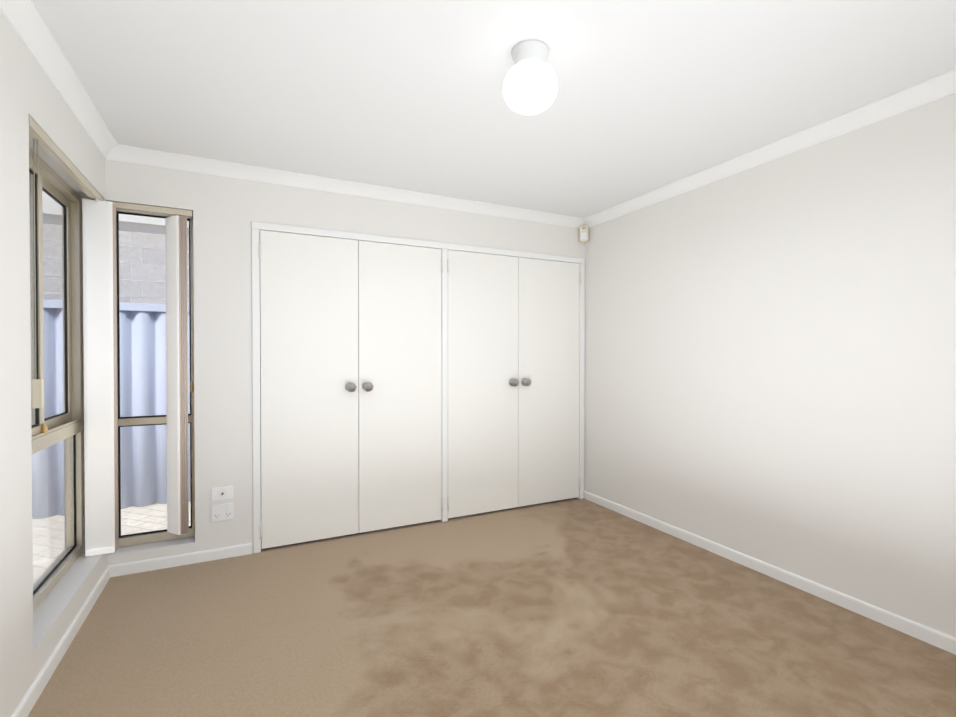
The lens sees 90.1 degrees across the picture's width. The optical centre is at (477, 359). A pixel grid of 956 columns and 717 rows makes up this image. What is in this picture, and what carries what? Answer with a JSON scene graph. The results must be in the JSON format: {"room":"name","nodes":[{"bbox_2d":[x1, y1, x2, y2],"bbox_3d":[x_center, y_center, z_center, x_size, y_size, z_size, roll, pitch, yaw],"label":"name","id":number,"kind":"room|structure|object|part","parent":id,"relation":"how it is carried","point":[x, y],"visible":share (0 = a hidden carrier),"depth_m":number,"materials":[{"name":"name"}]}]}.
{"room":"bedroom","nodes":[
{"label":"bedroom","id":0,"kind":"room"},
{"bbox_2d":[0,11,107,716],"bbox_3d":[-1.325,0.034,0.925,0.190,2.410,3.800,0,1,-26],"label":"wall","id":1,"kind":"structure","parent":0,"point":[30,639],"depth_m":1.64,"materials":[{"name":"white paint"}]},
{"bbox_2d":[29,146,83,611],"bbox_3d":[-1.963,0.084,2.136,0.079,1.941,1.062,0,1,-26],"label":"window","id":2,"kind":"structure","parent":1,"relation":"in","point":[67,431],"depth_m":2.43,"materials":[{"name":"beige metal"}]},
{"bbox_2d":[41,423,47,433],"bbox_3d":[-1.909,0.303,2.100,0.012,0.048,0.040,0,1,-26],"label":"window latch","id":3,"kind":"object","parent":2,"relation":"attached to","point":[44,429],"depth_m":2.09,"materials":[{"name":"gold metal"}]},
{"bbox_3d":[-1.968,-0.259,2.130,0.062,1.175,0.980,0,1,-26],"label":"left window sashes","id":4,"kind":"part","parent":2,"relation":"part of","materials":[{"name":"beige metal"}]},
{"bbox_2d":[29,168,75,594],"bbox_3d":[-1.967,0.105,2.134,0.046,1.819,0.982,0,1,-26],"label":"window frame","id":5,"kind":"structure","parent":2,"relation":"attached to","point":[66,395],"depth_m":2.49,"materials":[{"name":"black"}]},
{"bbox_2d":[29,115,117,555],"bbox_3d":[-1.840,0.080,2.178,0.127,1.931,1.027,0,1,-26],"label":"window blind","id":6,"kind":"object","parent":2,"relation":"attached to","point":[100,372],"visible":0.92,"depth_m":2.54,"materials":[{"name":"white fabric"}]},
{"bbox_3d":[-1.662,-0.348,1.772,0.043,1.068,0.148,0,1,-26],"label":"chain","id":7,"kind":"part","parent":6,"relation":"part of","materials":[{"name":"beige metal"}]},
{"bbox_2d":[0,0,123,161],"bbox_3d":[-1.208,-1.136,0.971,0.070,0.070,3.800,0,1,-26],"label":"crown molding","id":8,"kind":"structure","parent":1,"relation":"attached to","point":[25,20],"depth_m":1.88,"materials":[{"name":"white paint"}]},
{"bbox_2d":[64,159,584,564],"bbox_3d":[-0.617,0.010,3.497,3.734,2.410,0.190,0,1,-26],"label":"wall","id":9,"kind":"structure","parent":0,"point":[226,211],"depth_m":2.95,"materials":[{"name":"white paint"}]},
{"bbox_2d":[116,210,194,546],"bbox_3d":[-1.952,0.102,2.891,0.420,1.991,0.064,0,1,-26],"label":"window","id":10,"kind":"structure","parent":9,"relation":"in","point":[144,538],"depth_m":2.88,"materials":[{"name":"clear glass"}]},
{"bbox_2d":[107,201,192,542],"bbox_3d":[-1.904,0.099,2.792,0.410,1.982,0.104,0,1,-26],"label":"window blind","id":11,"kind":"object","parent":10,"relation":"attached to","point":[177,375],"visible":0.98,"depth_m":2.82,"materials":[{"name":"white fabric"}]},
{"bbox_3d":[-1.728,-0.329,2.874,0.016,1.056,0.015,0,1,-26],"label":"cord","id":12,"kind":"part","parent":11,"relation":"part of","materials":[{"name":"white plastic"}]},
{"bbox_2d":[212,503,232,521],"bbox_3d":[-1.566,0.936,2.925,0.115,0.096,0.013,0,1,-26],"label":"electrical outlet","id":13,"kind":"object","parent":9,"relation":"attached to","point":[220,512],"visible":1,"depth_m":2.92,"materials":[{"name":"white plastic"}]},
{"bbox_2d":[212,486,232,500],"bbox_3d":[-1.565,0.820,2.923,0.115,0.076,0.016,0,1,-26],"label":"outlet","id":14,"kind":"object","parent":9,"relation":"attached to","point":[220,493],"visible":1,"depth_m":2.92,"materials":[{"name":"white plastic"}]},
{"bbox_2d":[120,145,583,227],"bbox_3d":[-0.557,-1.159,3.371,3.180,0.070,0.070,0,1,-26],"label":"crown molding","id":15,"kind":"structure","parent":9,"relation":"attached to","point":[130,154],"depth_m":3.16,"materials":[{"name":"white paint"}]},
{"bbox_2d":[579,226,588,242],"bbox_3d":[0.907,-1.073,4.079,0.073,0.125,0.073,0,1,-26],"label":"detector","id":16,"kind":"object","parent":9,"relation":"attached to","point":[583,234],"visible":1,"depth_m":4.07,"materials":[{"name":"beige plastic"}]},
{"bbox_2d":[27,498,955,716],"bbox_3d":[0.265,1.307,1.720,3.734,0.150,4.180,0,1,-26],"label":"floor","id":17,"kind":"structure","parent":0,"point":[575,607],"depth_m":2.11,"materials":[{"name":"carpet"}]},
{"bbox_2d":[251,221,583,552],"bbox_3d":[-0.259,0.172,3.589,2.603,2.084,0.185,0,1,-26],"label":"closet","id":18,"kind":"object","parent":17,"relation":"on","point":[398,382],"visible":1,"depth_m":3.43,"materials":[{"name":"white paint"}]},
{"bbox_3d":[-1.105,0.191,3.163,0.612,2.018,0.035,0,1,-26],"label":"door","id":19,"kind":"part","parent":18,"relation":"part of","materials":[{"name":"white paint"}]},
{"bbox_3d":[-0.858,0.187,3.228,0.065,0.065,0.067,0,1,-26],"label":"knob","id":20,"kind":"part","parent":18,"relation":"part of","materials":[{"name":"silver metal"}]},
{"bbox_3d":[-0.755,0.187,3.279,0.065,0.065,0.067,0,1,-26],"label":"knob","id":21,"kind":"part","parent":18,"relation":"part of","materials":[{"name":"silver metal"}]},
{"bbox_3d":[-0.553,0.188,3.435,0.612,2.018,0.035,0,1,-26],"label":"door","id":22,"kind":"part","parent":18,"relation":"part of","materials":[{"name":"white paint"}]},
{"bbox_3d":[-0.269,0.194,3.608,2.513,2.039,0.013,0,1,-26],"label":"panel","id":23,"kind":"part","parent":18,"relation":"part of","materials":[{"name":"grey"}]},
{"bbox_3d":[0.042,0.185,3.729,0.612,2.018,0.035,0,1,-26],"label":"door","id":24,"kind":"part","parent":18,"relation":"part of","materials":[{"name":"white paint"}]},
{"bbox_3d":[0.289,0.182,3.793,0.065,0.065,0.067,0,1,-26],"label":"knob","id":25,"kind":"part","parent":18,"relation":"part of","materials":[{"name":"silver metal"}]},
{"bbox_3d":[0.392,0.181,3.844,0.065,0.065,0.067,0,1,-26],"label":"knob","id":26,"kind":"part","parent":18,"relation":"part of","materials":[{"name":"silver metal"}]},
{"bbox_3d":[0.594,0.183,4.001,0.612,2.018,0.035,0,1,-26],"label":"door","id":27,"kind":"part","parent":18,"relation":"part of","materials":[{"name":"white paint"}]},
{"bbox_2d":[11,491,955,716],"bbox_3d":[0.265,1.199,1.719,3.354,0.065,3.800,0,1,-26],"label":"skirt","id":28,"kind":"object","parent":17,"relation":"on","point":[938,639],"visible":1,"depth_m":2.53,"materials":[{"name":"white paint"}]},
{"bbox_2d":[32,0,955,217],"bbox_3d":[0.265,-1.253,1.696,3.734,0.150,4.180,0,1,-26],"label":"ceiling","id":29,"kind":"structure","parent":0,"point":[651,95],"depth_m":2.02,"materials":[{"name":"white paint"}]},
{"bbox_2d":[502,40,557,115],"bbox_3d":[0.200,-1.067,1.827,0.213,0.225,0.213,0,1,-26],"label":"ceiling light","id":30,"kind":"object","parent":29,"relation":"attached to","point":[530,85],"visible":1,"depth_m":1.76,"materials":[{"name":"white glass"}]},
{"bbox_2d":[584,93,955,637],"bbox_3d":[1.896,0.020,2.406,0.190,2.410,3.990,0,1,-26],"label":"wall","id":31,"kind":"structure","parent":0,"point":[770,362],"depth_m":2.54,"materials":[{"name":"white paint"}]},
{"bbox_2d":[584,69,955,227],"bbox_3d":[1.737,-1.150,2.423,0.070,0.070,3.800,0,1,-26],"label":"crown molding","id":32,"kind":"structure","parent":31,"relation":"attached to","point":[943,85],"depth_m":2.50,"materials":[{"name":"white paint"}]},
{"label":"outside","id":33,"kind":"structure","parent":0,"visible":0},
{"bbox_2d":[32,501,190,581],"bbox_3d":[-2.733,1.362,1.748,16.000,0.100,12.500,0,1,-26],"label":"pavers","id":34,"kind":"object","parent":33,"point":[148,512],"depth_m":3.69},
{"bbox_2d":[31,222,188,304],"bbox_3d":[-5.354,-0.022,4.791,16.000,2.810,0.300,0,1,-26],"label":"wall","id":35,"kind":"structure","parent":34,"relation":"on","point":[132,271],"depth_m":5.36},
{"bbox_2d":[31,191,188,236],"bbox_3d":[-5.222,-1.795,4.505,16.000,0.800,0.900,0,1,-26],"label":"roof","id":36,"kind":"structure","parent":35,"relation":"on","point":[148,224],"depth_m":4.91,"materials":[{"name":"white"}]},
{"bbox_2d":[32,299,190,518],"bbox_3d":[-4.647,0.406,3.360,12.000,1.780,0.094,0,1,-26],"label":"fence","id":37,"kind":"object","parent":34,"relation":"on","point":[139,340],"depth_m":4.16,"materials":[{"name":"blue paint"}]}
]}

